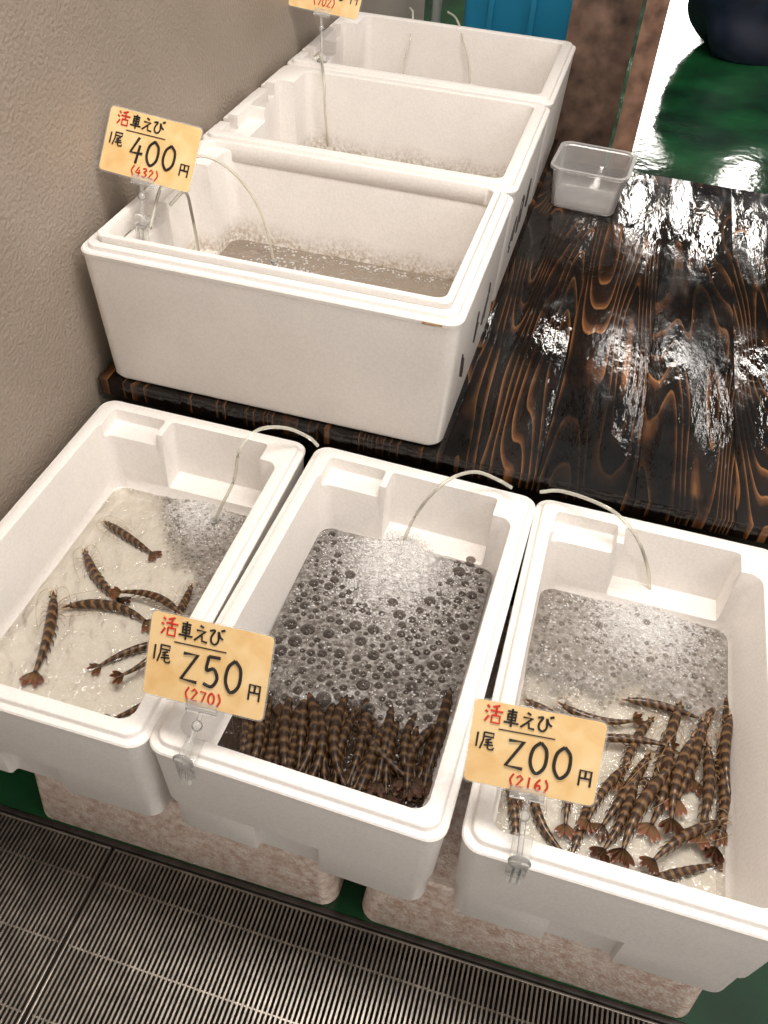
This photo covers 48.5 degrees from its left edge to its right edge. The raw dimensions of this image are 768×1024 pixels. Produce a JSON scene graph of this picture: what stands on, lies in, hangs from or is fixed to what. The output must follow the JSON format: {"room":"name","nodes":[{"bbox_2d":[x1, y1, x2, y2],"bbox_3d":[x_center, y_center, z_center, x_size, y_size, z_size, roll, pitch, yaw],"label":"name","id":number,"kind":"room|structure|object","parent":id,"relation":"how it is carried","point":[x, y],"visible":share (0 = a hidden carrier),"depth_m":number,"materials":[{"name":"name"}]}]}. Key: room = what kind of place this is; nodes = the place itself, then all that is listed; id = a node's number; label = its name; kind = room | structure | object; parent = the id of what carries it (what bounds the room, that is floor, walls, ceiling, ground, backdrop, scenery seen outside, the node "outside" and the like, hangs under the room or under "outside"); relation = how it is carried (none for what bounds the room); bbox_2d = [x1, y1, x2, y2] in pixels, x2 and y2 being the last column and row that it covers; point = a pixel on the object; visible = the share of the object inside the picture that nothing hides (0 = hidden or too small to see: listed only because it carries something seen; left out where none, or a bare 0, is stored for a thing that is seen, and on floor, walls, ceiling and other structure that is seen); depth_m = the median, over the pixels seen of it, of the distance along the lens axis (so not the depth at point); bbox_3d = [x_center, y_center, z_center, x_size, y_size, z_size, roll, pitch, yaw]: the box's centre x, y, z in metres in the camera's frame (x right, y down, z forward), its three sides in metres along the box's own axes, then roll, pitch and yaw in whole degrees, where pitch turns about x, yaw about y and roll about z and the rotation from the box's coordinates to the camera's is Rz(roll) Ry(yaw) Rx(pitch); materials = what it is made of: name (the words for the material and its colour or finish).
{"room":"food shop","nodes":[
{"label":"food shop","id":0,"kind":"room"},
{"bbox_2d":[0,0,424,521],"bbox_3d":[-0.508,-1.020,1.183,0.160,2.660,4.600,13,46,9],"label":"wall","id":1,"kind":"structure","parent":0,"point":[65,64],"depth_m":1.42,"materials":[{"name":"beige paint"}]},
{"bbox_2d":[0,0,767,1023],"bbox_3d":[2.670,-3.455,5.691,9.500,0.060,12.970,13,46,9],"label":"floor","id":2,"kind":"structure","parent":0,"point":[704,118],"depth_m":3.71,"materials":[{"name":"paint"}]},
{"bbox_2d":[34,773,343,903],"bbox_3d":[-0.250,0.320,1.533,0.528,0.178,0.568,13,46,9],"label":"support block","id":3,"kind":"object","parent":2,"relation":"on","point":[166,832],"visible":0.22,"depth_m":1.35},
{"bbox_2d":[0,401,304,815],"bbox_3d":[-0.419,0.126,1.418,0.400,0.242,0.639,13,46,9],"label":"foam box","id":4,"kind":"object","parent":3,"relation":"on","point":[125,456],"visible":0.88,"depth_m":1.41,"materials":[{"name":"plastic"}]},
{"bbox_2d":[87,634,148,675],"bbox_3d":[-0.399,0.220,1.355,0.147,0.015,0.048,-18,49,-21],"label":"prawn","id":5,"kind":"object","parent":4,"relation":"in","point":[96,668],"visible":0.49,"depth_m":1.34,"materials":[{"name":"brown"}]},
{"bbox_2d":[109,657,146,684],"bbox_3d":[-0.363,0.223,1.335,0.058,0.015,0.147,29,50,23],"label":"prawn","id":6,"kind":"object","parent":4,"relation":"in","point":[119,676],"visible":0.32,"depth_m":1.31,"materials":[{"name":"brown"}]},
{"bbox_2d":[96,516,161,560],"bbox_3d":[-0.456,0.045,1.525,0.152,0.016,0.043,29,50,23],"label":"prawn","id":7,"kind":"object","parent":4,"relation":"in","point":[115,528],"visible":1,"depth_m":1.52,"materials":[{"name":"brown"}]},
{"bbox_2d":[108,586,188,615],"bbox_3d":[-0.387,0.141,1.417,0.147,0.015,0.058,15,46,11],"label":"prawn","id":8,"kind":"object","parent":4,"relation":"in","point":[116,591],"visible":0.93,"depth_m":1.41,"materials":[{"name":"brown"}]},
{"bbox_2d":[173,581,200,616],"bbox_3d":[-0.340,0.166,1.408,0.046,0.015,0.147,15,46,11],"label":"prawn","id":9,"kind":"object","parent":4,"relation":"in","point":[186,597],"visible":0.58,"depth_m":1.42,"materials":[{"name":"brown"}]},
{"bbox_2d":[210,425,316,524],"bbox_3d":[-0.216,-0.064,1.511,0.200,0.202,0.036,-8,46,-12],"label":"tube","id":10,"kind":"object","parent":4,"relation":"in","point":[213,521],"visible":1,"depth_m":1.48,"materials":[{"name":"grey"}]},
{"label":"water","id":11,"kind":"object","parent":4,"relation":"in","visible":0},
{"bbox_2d":[19,586,70,686],"bbox_3d":[-0.539,0.194,1.367,0.063,0.020,0.201,-1,45,-5],"label":"prawn","id":12,"kind":"object","parent":11,"relation":"on","point":[50,624],"visible":1,"depth_m":1.36,"materials":[{"name":"brown"}]},
{"bbox_2d":[73,545,130,603],"bbox_3d":[-0.488,0.111,1.456,0.056,0.017,0.170,-28,53,-28],"label":"prawn","id":13,"kind":"object","parent":11,"relation":"on","point":[90,565],"visible":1,"depth_m":1.45,"materials":[{"name":"brown"}]},
{"bbox_2d":[58,590,151,631],"bbox_3d":[-0.452,0.159,1.410,0.176,0.018,0.070,11,45,7],"label":"prawn","id":14,"kind":"object","parent":11,"relation":"on","point":[103,604],"visible":0.98,"depth_m":1.41,"materials":[{"name":"brown"}]},
{"bbox_2d":[166,498,246,617],"bbox_3d":[-0.379,0.104,1.463,0.277,0.010,0.452,13,46,9],"label":"film","id":15,"kind":"object","parent":11,"relation":"on","point":[212,553],"visible":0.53,"depth_m":1.54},
{"bbox_2d":[163,499,242,596],"bbox_3d":[-0.346,0.075,1.493,0.228,0.011,0.342,13,46,9],"label":"froth","id":16,"kind":"object","parent":15,"relation":"on","point":[176,499],"visible":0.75,"depth_m":1.56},
{"bbox_2d":[149,447,535,899],"bbox_3d":[-0.029,0.218,1.352,0.400,0.242,0.639,15,46,10],"label":"foam box","id":17,"kind":"object","parent":3,"relation":"on","point":[392,848],"visible":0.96,"depth_m":1.22,"materials":[{"name":"plastic"}]},
{"bbox_2d":[142,611,273,783],"bbox_3d":[-0.225,0.241,1.055,0.164,0.194,0.120,12,45,8],"label":"price sign","id":18,"kind":"object","parent":17,"relation":"attached to","point":[221,668],"visible":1,"depth_m":1.04,"materials":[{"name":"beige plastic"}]},
{"bbox_2d":[217,590,487,807],"bbox_3d":[-0.029,0.233,1.368,0.327,0.001,0.562,15,46,10],"label":"water","id":19,"kind":"object","parent":17,"relation":"in","point":[227,739],"visible":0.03,"depth_m":1.25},
{"bbox_2d":[232,714,249,753],"bbox_3d":[-0.204,0.335,1.240,0.047,0.015,0.152,3,45,-1],"label":"prawn","id":20,"kind":"object","parent":19,"relation":"on","point":[245,721],"visible":0.39,"depth_m":1.25,"materials":[{"name":"brown"}]},
{"bbox_2d":[228,692,270,755],"bbox_3d":[-0.196,0.332,1.249,0.060,0.020,0.193,2,45,-2],"label":"prawn","id":21,"kind":"object","parent":19,"relation":"on","point":[250,737],"visible":0.34,"depth_m":1.24,"materials":[{"name":"brown"}]},
{"bbox_2d":[251,694,279,757],"bbox_3d":[-0.187,0.328,1.243,0.071,0.018,0.178,3,45,-1],"label":"prawn","id":22,"kind":"object","parent":21,"relation":"on","point":[259,727],"visible":0.44,"depth_m":1.24,"materials":[{"name":"brown"}]},
{"bbox_2d":[258,695,276,759],"bbox_3d":[-0.177,0.338,1.247,0.052,0.019,0.184,4,45,0],"label":"prawn","id":23,"kind":"object","parent":19,"relation":"on","point":[268,718],"visible":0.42,"depth_m":1.26,"materials":[{"name":"brown"}]},
{"bbox_2d":[264,704,292,763],"bbox_3d":[-0.163,0.344,1.231,0.050,0.016,0.162,5,45,1],"label":"prawn","id":24,"kind":"object","parent":19,"relation":"on","point":[269,756],"visible":0.55,"depth_m":1.24,"materials":[{"name":"brown"}]},
{"bbox_2d":[274,704,308,744],"bbox_3d":[-0.135,0.338,1.248,0.061,0.019,0.188,4,45,0],"label":"prawn","id":25,"kind":"object","parent":19,"relation":"on","point":[295,715],"visible":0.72,"depth_m":1.26,"materials":[{"name":"brown"}]},
{"bbox_2d":[296,699,308,770],"bbox_3d":[-0.122,0.317,1.271,0.056,0.020,0.199,2,45,-2],"label":"prawn","id":26,"kind":"object","parent":19,"relation":"on","point":[302,731],"visible":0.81,"depth_m":1.25,"materials":[{"name":"brown"}]},
{"bbox_2d":[303,711,324,773],"bbox_3d":[-0.105,0.327,1.265,0.063,0.020,0.201,4,45,0],"label":"prawn","id":27,"kind":"object","parent":19,"relation":"on","point":[306,771],"visible":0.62,"depth_m":1.22,"materials":[{"name":"brown"}]},
{"bbox_2d":[296,692,324,772],"bbox_3d":[-0.108,0.328,1.249,0.076,0.019,0.190,7,45,2],"label":"prawn","id":28,"kind":"object","parent":27,"relation":"on","point":[313,713],"visible":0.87,"depth_m":1.25,"materials":[{"name":"brown"}]},
{"bbox_2d":[265,691,297,766],"bbox_3d":[-0.144,0.335,1.242,0.066,0.020,0.200,-2,45,-6],"label":"prawn","id":29,"kind":"object","parent":28,"relation":"on","point":[286,712],"visible":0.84,"depth_m":1.25,"materials":[{"name":"brown"}]},
{"bbox_2d":[278,726,304,772],"bbox_3d":[-0.134,0.349,1.228,0.049,0.015,0.150,6,45,2],"label":"prawn","id":30,"kind":"object","parent":28,"relation":"on","point":[290,762],"visible":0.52,"depth_m":1.22,"materials":[{"name":"brown"}]},
{"bbox_2d":[306,703,327,777],"bbox_3d":[-0.096,0.340,1.240,0.074,0.019,0.187,5,45,1],"label":"prawn","id":31,"kind":"object","parent":19,"relation":"on","point":[322,742],"visible":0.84,"depth_m":1.23,"materials":[{"name":"brown"}]},
{"bbox_2d":[320,703,349,780],"bbox_3d":[-0.085,0.336,1.252,0.064,0.020,0.195,4,45,0],"label":"prawn","id":32,"kind":"object","parent":19,"relation":"on","point":[330,709],"visible":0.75,"depth_m":1.24,"materials":[{"name":"brown"}]},
{"bbox_2d":[328,694,360,788],"bbox_3d":[-0.068,0.334,1.244,0.075,0.019,0.192,0,45,-5],"label":"prawn","id":33,"kind":"object","parent":19,"relation":"on","point":[337,716],"visible":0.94,"depth_m":1.24,"materials":[{"name":"brown"}]},
{"bbox_2d":[352,718,383,789],"bbox_3d":[-0.021,0.354,1.228,0.041,0.015,0.146,19,47,15],"label":"prawn","id":34,"kind":"object","parent":33,"relation":"on","point":[378,739],"visible":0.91,"depth_m":1.23,"materials":[{"name":"brown"}]},
{"bbox_2d":[331,703,361,783],"bbox_3d":[-0.062,0.342,1.240,0.052,0.016,0.159,10,45,6],"label":"prawn","id":35,"kind":"object","parent":19,"relation":"on","point":[346,728],"visible":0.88,"depth_m":1.25,"materials":[{"name":"brown"}]},
{"bbox_2d":[343,708,361,784],"bbox_3d":[-0.037,0.349,1.249,0.062,0.019,0.191,5,45,1],"label":"prawn","id":36,"kind":"object","parent":19,"relation":"on","point":[356,772],"visible":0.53,"depth_m":1.22,"materials":[{"name":"brown"}]},
{"bbox_2d":[340,703,372,784],"bbox_3d":[-0.036,0.344,1.243,0.051,0.016,0.164,11,45,6],"label":"prawn","id":37,"kind":"object","parent":36,"relation":"on","point":[360,741],"visible":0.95,"depth_m":1.24,"materials":[{"name":"brown"}]},
{"bbox_2d":[344,697,371,780],"bbox_3d":[-0.028,0.321,1.271,0.063,0.020,0.201,5,45,1],"label":"prawn","id":38,"kind":"object","parent":19,"relation":"on","point":[367,715],"visible":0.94,"depth_m":1.27,"materials":[{"name":"brown"}]},
{"bbox_2d":[267,528,491,747],"bbox_3d":[-0.011,0.183,1.398,0.318,0.028,0.440,13,46,9],"label":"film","id":39,"kind":"object","parent":19,"relation":"on","point":[284,670],"visible":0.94,"depth_m":1.40,"materials":[{"name":"liquid"}]},
{"bbox_2d":[273,542,475,706],"bbox_3d":[-0.008,0.179,1.410,0.311,0.019,0.408,13,46,9],"label":"foam","id":40,"kind":"object","parent":39,"relation":"on","point":[327,542],"visible":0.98,"depth_m":1.35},
{"bbox_2d":[275,529,482,722],"bbox_3d":[-0.006,0.169,1.408,0.310,0.027,0.398,13,46,9],"label":"froth","id":41,"kind":"object","parent":40,"relation":"on","point":[414,589],"visible":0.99,"depth_m":1.47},
{"bbox_2d":[269,531,483,733],"bbox_3d":[-0.007,0.179,1.406,0.313,0.024,0.413,13,46,9],"label":"bubbles","id":42,"kind":"object","parent":39,"relation":"on","point":[323,698],"visible":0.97,"depth_m":1.36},
{"bbox_2d":[364,724,400,794],"bbox_3d":[-0.002,0.335,1.262,0.066,0.020,0.201,5,45,1],"label":"prawn","id":43,"kind":"object","parent":19,"relation":"on","point":[374,773],"visible":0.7,"depth_m":1.22,"materials":[{"name":"brown"}]},
{"bbox_2d":[346,717,384,796],"bbox_3d":[-0.020,0.355,1.227,0.058,0.018,0.178,10,45,6],"label":"prawn","id":44,"kind":"object","parent":43,"relation":"on","point":[364,779],"visible":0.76,"depth_m":1.21,"materials":[{"name":"brown"}]},
{"bbox_2d":[351,721,421,793],"bbox_3d":[0.001,0.354,1.230,0.048,0.015,0.147,-32,55,-31],"label":"prawn","id":45,"kind":"object","parent":44,"relation":"on","point":[380,753],"visible":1,"depth_m":1.22,"materials":[{"name":"brown"}]},
{"bbox_2d":[397,711,421,800],"bbox_3d":[0.034,0.343,1.244,0.064,0.016,0.163,6,45,1],"label":"prawn","id":46,"kind":"object","parent":45,"relation":"on","point":[406,734],"visible":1,"depth_m":1.24,"materials":[{"name":"brown"}]},
{"bbox_2d":[366,705,393,797],"bbox_3d":[0.002,0.336,1.250,0.049,0.018,0.173,9,45,5],"label":"prawn","id":47,"kind":"object","parent":43,"relation":"on","point":[389,719],"visible":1,"depth_m":1.23,"materials":[{"name":"brown"}]},
{"bbox_2d":[379,721,399,802],"bbox_3d":[0.007,0.351,1.238,0.055,0.017,0.168,8,45,4],"label":"prawn","id":48,"kind":"object","parent":19,"relation":"on","point":[394,734],"visible":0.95,"depth_m":1.22,"materials":[{"name":"brown"}]},
{"bbox_2d":[398,737,433,801],"bbox_3d":[0.066,0.339,1.266,0.079,0.020,0.201,6,45,2],"label":"prawn","id":49,"kind":"object","parent":19,"relation":"on","point":[420,767],"visible":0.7,"depth_m":1.23,"materials":[{"name":"brown"}]},
{"bbox_2d":[393,723,446,790],"bbox_3d":[0.050,0.343,1.244,0.058,0.015,0.147,25,49,20],"label":"prawn","id":50,"kind":"object","parent":49,"relation":"on","point":[426,733],"visible":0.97,"depth_m":1.25,"materials":[{"name":"brown"}]},
{"bbox_2d":[417,734,435,799],"bbox_3d":[0.069,0.349,1.245,0.045,0.016,0.159,11,45,7],"label":"prawn","id":51,"kind":"object","parent":49,"relation":"on","point":[425,777],"visible":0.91,"depth_m":1.22,"materials":[{"name":"brown"}]},
{"bbox_2d":[413,752,425,795],"bbox_3d":[0.044,0.332,1.268,0.064,0.020,0.195,5,45,1],"label":"prawn","id":52,"kind":"object","parent":19,"relation":"on","point":[414,771],"visible":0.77,"depth_m":1.23,"materials":[{"name":"brown"}]},
{"bbox_2d":[390,726,422,803],"bbox_3d":[0.041,0.345,1.244,0.054,0.017,0.173,11,45,7],"label":"prawn","id":53,"kind":"object","parent":52,"relation":"on","point":[408,768],"visible":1,"depth_m":1.22,"materials":[{"name":"brown"}]},
{"bbox_2d":[430,729,446,779],"bbox_3d":[0.088,0.323,1.280,0.063,0.020,0.201,13,46,9],"label":"prawn","id":54,"kind":"object","parent":19,"relation":"on","point":[446,729],"visible":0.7,"depth_m":1.26,"materials":[{"name":"brown"}]},
{"bbox_2d":[414,688,453,795],"bbox_3d":[0.082,0.327,1.262,0.056,0.020,0.199,13,46,9],"label":"prawn","id":55,"kind":"object","parent":54,"relation":"on","point":[442,720],"visible":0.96,"depth_m":1.25,"materials":[{"name":"brown"}]},
{"bbox_2d":[403,470,512,540],"bbox_3d":[0.121,0.003,1.464,0.182,0.191,0.035,0,45,-4],"label":"tube","id":56,"kind":"object","parent":17,"relation":"in","point":[423,503],"visible":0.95,"depth_m":1.43,"materials":[{"name":"grey"}]},
{"bbox_2d":[0,804,684,1023],"bbox_3d":[0.501,0.794,1.273,4.300,0.051,0.008,13,46,9],"label":"trim","id":57,"kind":"structure","parent":2,"relation":"on","point":[113,844],"depth_m":1.35,"materials":[{"name":"metal"}]},
{"bbox_2d":[98,139,767,549],"bbox_3d":[0.771,-0.326,2.066,2.310,0.442,1.486,13,46,9],"label":"display table","id":58,"kind":"object","parent":2,"relation":"on","point":[659,416],"visible":0.55,"depth_m":1.67,"materials":[{"name":"brown wood"}]},
{"bbox_2d":[81,138,513,444],"bbox_3d":[-0.134,-0.431,1.594,0.650,0.280,0.488,13,46,9],"label":"foam box","id":59,"kind":"object","parent":58,"relation":"on","point":[379,360],"visible":0.86,"depth_m":1.48,"materials":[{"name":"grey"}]},
{"bbox_2d":[99,106,201,239],"bbox_3d":[-0.395,-0.552,1.427,0.173,0.191,0.102,15,46,11],"label":"price sign","id":60,"kind":"object","parent":59,"relation":"attached to","point":[163,152],"visible":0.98,"depth_m":1.41,"materials":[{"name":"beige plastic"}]},
{"bbox_2d":[169,191,199,250],"bbox_3d":[-0.364,-0.529,1.607,0.024,0.211,0.184,3,45,-1],"label":"tube","id":61,"kind":"object","parent":59,"relation":"in","point":[182,192],"visible":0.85,"depth_m":1.60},
{"bbox_2d":[148,154,276,263],"bbox_3d":[-0.344,-0.521,1.592,0.104,0.232,0.324,27,49,21],"label":"tube","id":62,"kind":"object","parent":59,"relation":"in","point":[273,261],"visible":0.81,"depth_m":1.57,"materials":[{"name":"grey"}]},
{"bbox_2d":[220,240,453,296],"bbox_3d":[-0.122,-0.388,1.631,0.528,0.001,0.401,13,46,9],"label":"water","id":63,"kind":"object","parent":59,"relation":"in","point":[385,277],"visible":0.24,"depth_m":1.74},
{"bbox_2d":[202,65,549,301],"bbox_3d":[-0.002,-0.758,1.940,0.658,0.268,0.486,13,46,9],"label":"foam box","id":64,"kind":"object","parent":58,"relation":"on","point":[496,141],"visible":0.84,"depth_m":2.01,"materials":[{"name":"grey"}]},
{"bbox_2d":[287,12,575,203],"bbox_3d":[0.133,-1.088,2.279,0.658,0.268,0.486,13,46,9],"label":"foam box","id":65,"kind":"object","parent":58,"relation":"on","point":[501,64],"visible":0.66,"depth_m":2.35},
{"bbox_2d":[289,0,360,62],"bbox_3d":[-0.142,-1.199,2.054,0.184,0.246,0.141,15,46,11],"label":"price sign","id":66,"kind":"object","parent":65,"relation":"attached to","point":[343,8],"visible":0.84,"depth_m":2.04,"materials":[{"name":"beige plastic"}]},
{"bbox_2d":[551,142,636,215],"bbox_3d":[0.528,-0.851,2.185,0.197,0.104,0.189,16,46,12],"label":"plastic container","id":67,"kind":"object","parent":58,"relation":"on","point":[583,199],"visible":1,"depth_m":2.21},
{"bbox_2d":[431,0,441,22],"bbox_3d":[0.232,-2.373,2.619,0.036,2.500,0.036,13,46,9],"label":"pipe","id":68,"kind":"object","parent":2,"relation":"on","point":[436,4],"visible":0.02,"depth_m":3.13,"materials":[{"name":"grey"}]},
{"bbox_2d":[463,0,572,40],"bbox_3d":[0.543,-1.661,3.111,0.500,0.830,0.462,13,46,9],"label":"tank","id":69,"kind":"object","parent":2,"relation":"on","point":[549,19],"visible":0.09,"depth_m":2.84,"materials":[{"name":"plastic"}]},
{"bbox_2d":[362,605,701,1017],"bbox_3d":[0.290,0.449,1.443,0.518,0.178,0.568,13,46,9],"label":"support block","id":70,"kind":"object","parent":2,"relation":"on","point":[434,916],"visible":0.24,"depth_m":1.26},
{"bbox_2d":[454,500,767,991],"bbox_3d":[0.362,0.312,1.287,0.400,0.242,0.639,13,46,9],"label":"foam box","id":71,"kind":"object","parent":70,"relation":"on","point":[708,930],"visible":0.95,"depth_m":1.19,"materials":[{"name":"plastic"}]},
{"bbox_2d":[500,788,529,836],"bbox_3d":[0.182,0.426,1.190,0.046,0.015,0.147,3,45,-1],"label":"prawn","id":72,"kind":"object","parent":71,"relation":"in","point":[513,803],"visible":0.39,"depth_m":1.19,"materials":[{"name":"brown"}]},
{"bbox_2d":[462,699,608,883],"bbox_3d":[0.162,0.332,0.990,0.157,0.198,0.122,12,45,7],"label":"price sign","id":73,"kind":"object","parent":71,"relation":"attached to","point":[528,750],"visible":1,"depth_m":0.97,"materials":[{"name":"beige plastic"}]},
{"bbox_2d":[518,793,561,848],"bbox_3d":[0.223,0.433,1.187,0.058,0.015,0.147,-13,47,-16],"label":"prawn","id":74,"kind":"object","parent":71,"relation":"in","point":[536,809],"visible":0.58,"depth_m":1.18,"materials":[{"name":"brown"}]},
{"bbox_2d":[519,692,604,743],"bbox_3d":[0.271,0.318,1.304,0.146,0.015,0.041,28,50,22],"label":"prawn","id":75,"kind":"object","parent":71,"relation":"in","point":[538,706],"visible":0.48,"depth_m":1.32,"materials":[{"name":"brown"}]},
{"bbox_2d":[568,785,603,853],"bbox_3d":[0.273,0.439,1.184,0.041,0.015,0.146,21,47,16],"label":"prawn","id":76,"kind":"object","parent":71,"relation":"in","point":[576,840],"visible":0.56,"depth_m":1.18,"materials":[{"name":"brown"}]},
{"bbox_2d":[540,489,650,583],"bbox_3d":[0.362,0.052,1.439,0.233,0.187,0.033,19,47,15],"label":"tube","id":77,"kind":"object","parent":71,"relation":"in","point":[640,546],"visible":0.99,"depth_m":1.41,"materials":[{"name":"grey"}]},
{"bbox_2d":[617,690,698,721],"bbox_3d":[0.435,0.303,1.326,0.147,0.015,0.046,13,46,9],"label":"prawn","id":78,"kind":"object","parent":71,"relation":"in","point":[645,702],"visible":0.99,"depth_m":1.32,"materials":[{"name":"brown"}]},
{"bbox_2d":[634,858,722,881],"bbox_3d":[0.396,0.485,1.146,0.146,0.015,0.041,-8,46,-12],"label":"prawn","id":79,"kind":"object","parent":71,"relation":"in","point":[678,872],"visible":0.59,"depth_m":1.15,"materials":[{"name":"brown"}]},
{"label":"water","id":80,"kind":"object","parent":71,"relation":"in","visible":0},
{"bbox_2d":[554,800,575,838],"bbox_3d":[0.270,0.394,1.220,0.051,0.016,0.157,19,47,14],"label":"prawn","id":81,"kind":"object","parent":80,"relation":"on","point":[564,828],"visible":0.27,"depth_m":1.18,"materials":[{"name":"brown"}]},
{"bbox_2d":[552,696,643,727],"bbox_3d":[0.328,0.315,1.301,0.147,0.015,0.058,9,45,5],"label":"prawn","id":82,"kind":"object","parent":80,"relation":"on","point":[578,713],"visible":0.8,"depth_m":1.30,"materials":[{"name":"brown"}]},
{"bbox_2d":[576,756,638,834],"bbox_3d":[0.314,0.396,1.213,0.048,0.015,0.147,32,51,25],"label":"prawn","id":83,"kind":"object","parent":80,"relation":"on","point":[617,774],"visible":0.98,"depth_m":1.21,"materials":[{"name":"brown"}]},
{"bbox_2d":[589,766,649,862],"bbox_3d":[0.336,0.424,1.196,0.052,0.017,0.166,26,49,20],"label":"prawn","id":84,"kind":"object","parent":80,"relation":"on","point":[631,796],"visible":0.96,"depth_m":1.18,"materials":[{"name":"brown"}]},
{"bbox_2d":[591,744,660,841],"bbox_3d":[0.349,0.400,1.226,0.051,0.019,0.183,32,51,25],"label":"prawn","id":85,"kind":"object","parent":80,"relation":"on","point":[600,829],"visible":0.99,"depth_m":1.21,"materials":[{"name":"brown"}]},
{"bbox_2d":[525,589,727,721],"bbox_3d":[0.399,0.232,1.386,0.325,0.018,0.302,13,46,9],"label":"foam","id":86,"kind":"object","parent":80,"relation":"on","point":[564,634],"visible":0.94,"depth_m":1.39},
{"bbox_2d":[536,596,725,735],"bbox_3d":[0.406,0.228,1.388,0.300,0.020,0.277,13,46,9],"label":"froth","id":87,"kind":"object","parent":86,"relation":"on","point":[633,605],"visible":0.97,"depth_m":1.42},
{"bbox_2d":[613,709,663,790],"bbox_3d":[0.371,0.350,1.270,0.053,0.016,0.162,26,49,20],"label":"prawn","id":88,"kind":"object","parent":80,"relation":"on","point":[644,727],"visible":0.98,"depth_m":1.27,"materials":[{"name":"brown"}]},
{"bbox_2d":[607,755,674,868],"bbox_3d":[0.363,0.412,1.199,0.066,0.020,0.201,30,50,23],"label":"prawn","id":89,"kind":"object","parent":80,"relation":"on","point":[656,783],"visible":1,"depth_m":1.19,"materials":[{"name":"brown"}]},
{"bbox_2d":[636,725,684,842],"bbox_3d":[0.406,0.390,1.233,0.060,0.020,0.194,19,47,14],"label":"prawn","id":90,"kind":"object","parent":80,"relation":"on","point":[669,758],"visible":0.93,"depth_m":1.21,"materials":[{"name":"brown"}]},
{"bbox_2d":[604,725,679,755],"bbox_3d":[0.368,0.339,1.271,0.147,0.015,0.046,5,45,1],"label":"prawn","id":91,"kind":"object","parent":90,"relation":"on","point":[612,737],"visible":0.66,"depth_m":1.27,"materials":[{"name":"brown"}]},
{"bbox_2d":[641,694,693,788],"bbox_3d":[0.428,0.345,1.286,0.053,0.019,0.189,23,48,18],"label":"prawn","id":92,"kind":"object","parent":80,"relation":"on","point":[674,721],"visible":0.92,"depth_m":1.29,"materials":[{"name":"brown"}]},
{"bbox_2d":[658,725,709,834],"bbox_3d":[0.426,0.381,1.233,0.063,0.019,0.191,21,47,16],"label":"prawn","id":93,"kind":"object","parent":80,"relation":"on","point":[683,757],"visible":1,"depth_m":1.22,"materials":[{"name":"brown"}]},
{"bbox_2d":[639,808,731,874],"bbox_3d":[0.413,0.445,1.167,0.163,0.016,0.053,-19,49,-21],"label":"prawn","id":94,"kind":"object","parent":80,"relation":"on","point":[700,828],"visible":0.99,"depth_m":1.16,"materials":[{"name":"brown"}]},
{"bbox_2d":[664,709,720,816],"bbox_3d":[0.454,0.364,1.254,0.054,0.020,0.193,24,48,19],"label":"prawn","id":95,"kind":"object","parent":80,"relation":"on","point":[701,732],"visible":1,"depth_m":1.25,"materials":[{"name":"brown"}]},
{"bbox_2d":[681,707,721,795],"bbox_3d":[0.477,0.345,1.290,0.061,0.019,0.187,21,47,17],"label":"prawn","id":96,"kind":"object","parent":80,"relation":"on","point":[710,711],"visible":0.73,"depth_m":1.29,"materials":[{"name":"brown"}]},
{"bbox_2d":[703,727,727,845],"bbox_3d":[0.491,0.395,1.235,0.055,0.020,0.195,12,45,8],"label":"prawn","id":97,"kind":"object","parent":80,"relation":"on","point":[721,784],"visible":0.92,"depth_m":1.23,"materials":[{"name":"brown"}]},
{"bbox_2d":[688,736,719,849],"bbox_3d":[0.463,0.397,1.220,0.058,0.019,0.187,16,46,12],"label":"prawn","id":98,"kind":"object","parent":97,"relation":"on","point":[709,786],"visible":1,"depth_m":1.22,"materials":[{"name":"brown"}]},
{"bbox_2d":[706,705,732,803],"bbox_3d":[0.507,0.357,1.263,0.058,0.018,0.178,14,46,9],"label":"prawn","id":99,"kind":"object","parent":97,"relation":"on","point":[727,730],"visible":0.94,"depth_m":1.26,"materials":[{"name":"brown"}]},
{"bbox_2d":[702,760,729,863],"bbox_3d":[0.480,0.421,1.207,0.051,0.017,0.165,17,46,13],"label":"prawn","id":100,"kind":"object","parent":80,"relation":"on","point":[714,851],"visible":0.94,"depth_m":1.18,"materials":[{"name":"brown"}]},
{"bbox_2d":[714,697,728,768],"bbox_3d":[0.527,0.329,1.311,0.051,0.017,0.165,13,46,9],"label":"prawn","id":101,"kind":"object","parent":80,"relation":"on","point":[724,716],"visible":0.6,"depth_m":1.32,"materials":[{"name":"brown"}]},
{"bbox_2d":[554,0,642,166],"bbox_3d":[0.647,-1.809,1.942,0.182,2.700,0.150,13,46,9],"label":"steel column","id":102,"kind":"structure","parent":2,"relation":"on","point":[602,33],"depth_m":2.41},
{"bbox_2d":[581,0,669,288],"bbox_3d":[0.733,-1.686,1.825,0.057,2.700,0.060,13,46,9],"label":"post","id":103,"kind":"object","parent":2,"relation":"on","point":[655,13],"visible":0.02,"depth_m":2.31,"materials":[{"name":"wood"}]},
{"bbox_2d":[687,0,767,65],"bbox_3d":[2.133,-2.712,4.453,1.081,0.584,0.519,6,45,2],"label":"plastic sack","id":104,"kind":"object","parent":2,"relation":"on","point":[735,31],"visible":1,"depth_m":4.40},
{"bbox_2d":[288,926,532,1023],"bbox_3d":[0.651,1.581,0.802,9.500,0.359,1.630,13,46,9],"label":"channel","id":105,"kind":"structure","parent":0,"point":[389,948],"depth_m":1.46,"materials":[{"name":"black"}]},
{"bbox_2d":[0,811,112,1023],"bbox_3d":[-1.029,0.695,1.258,0.993,0.036,0.720,13,46,9],"label":"drain grating","id":106,"kind":"object","parent":105,"relation":"on","point":[48,876],"visible":0.83,"depth_m":1.35,"materials":[{"name":"metal"}]},
{"bbox_2d":[23,848,659,1023],"bbox_3d":[-0.070,0.924,1.098,0.993,0.036,0.720,13,46,9],"label":"drain grating","id":107,"kind":"object","parent":105,"relation":"on","point":[152,942],"visible":1,"depth_m":1.30,"materials":[{"name":"metal"}]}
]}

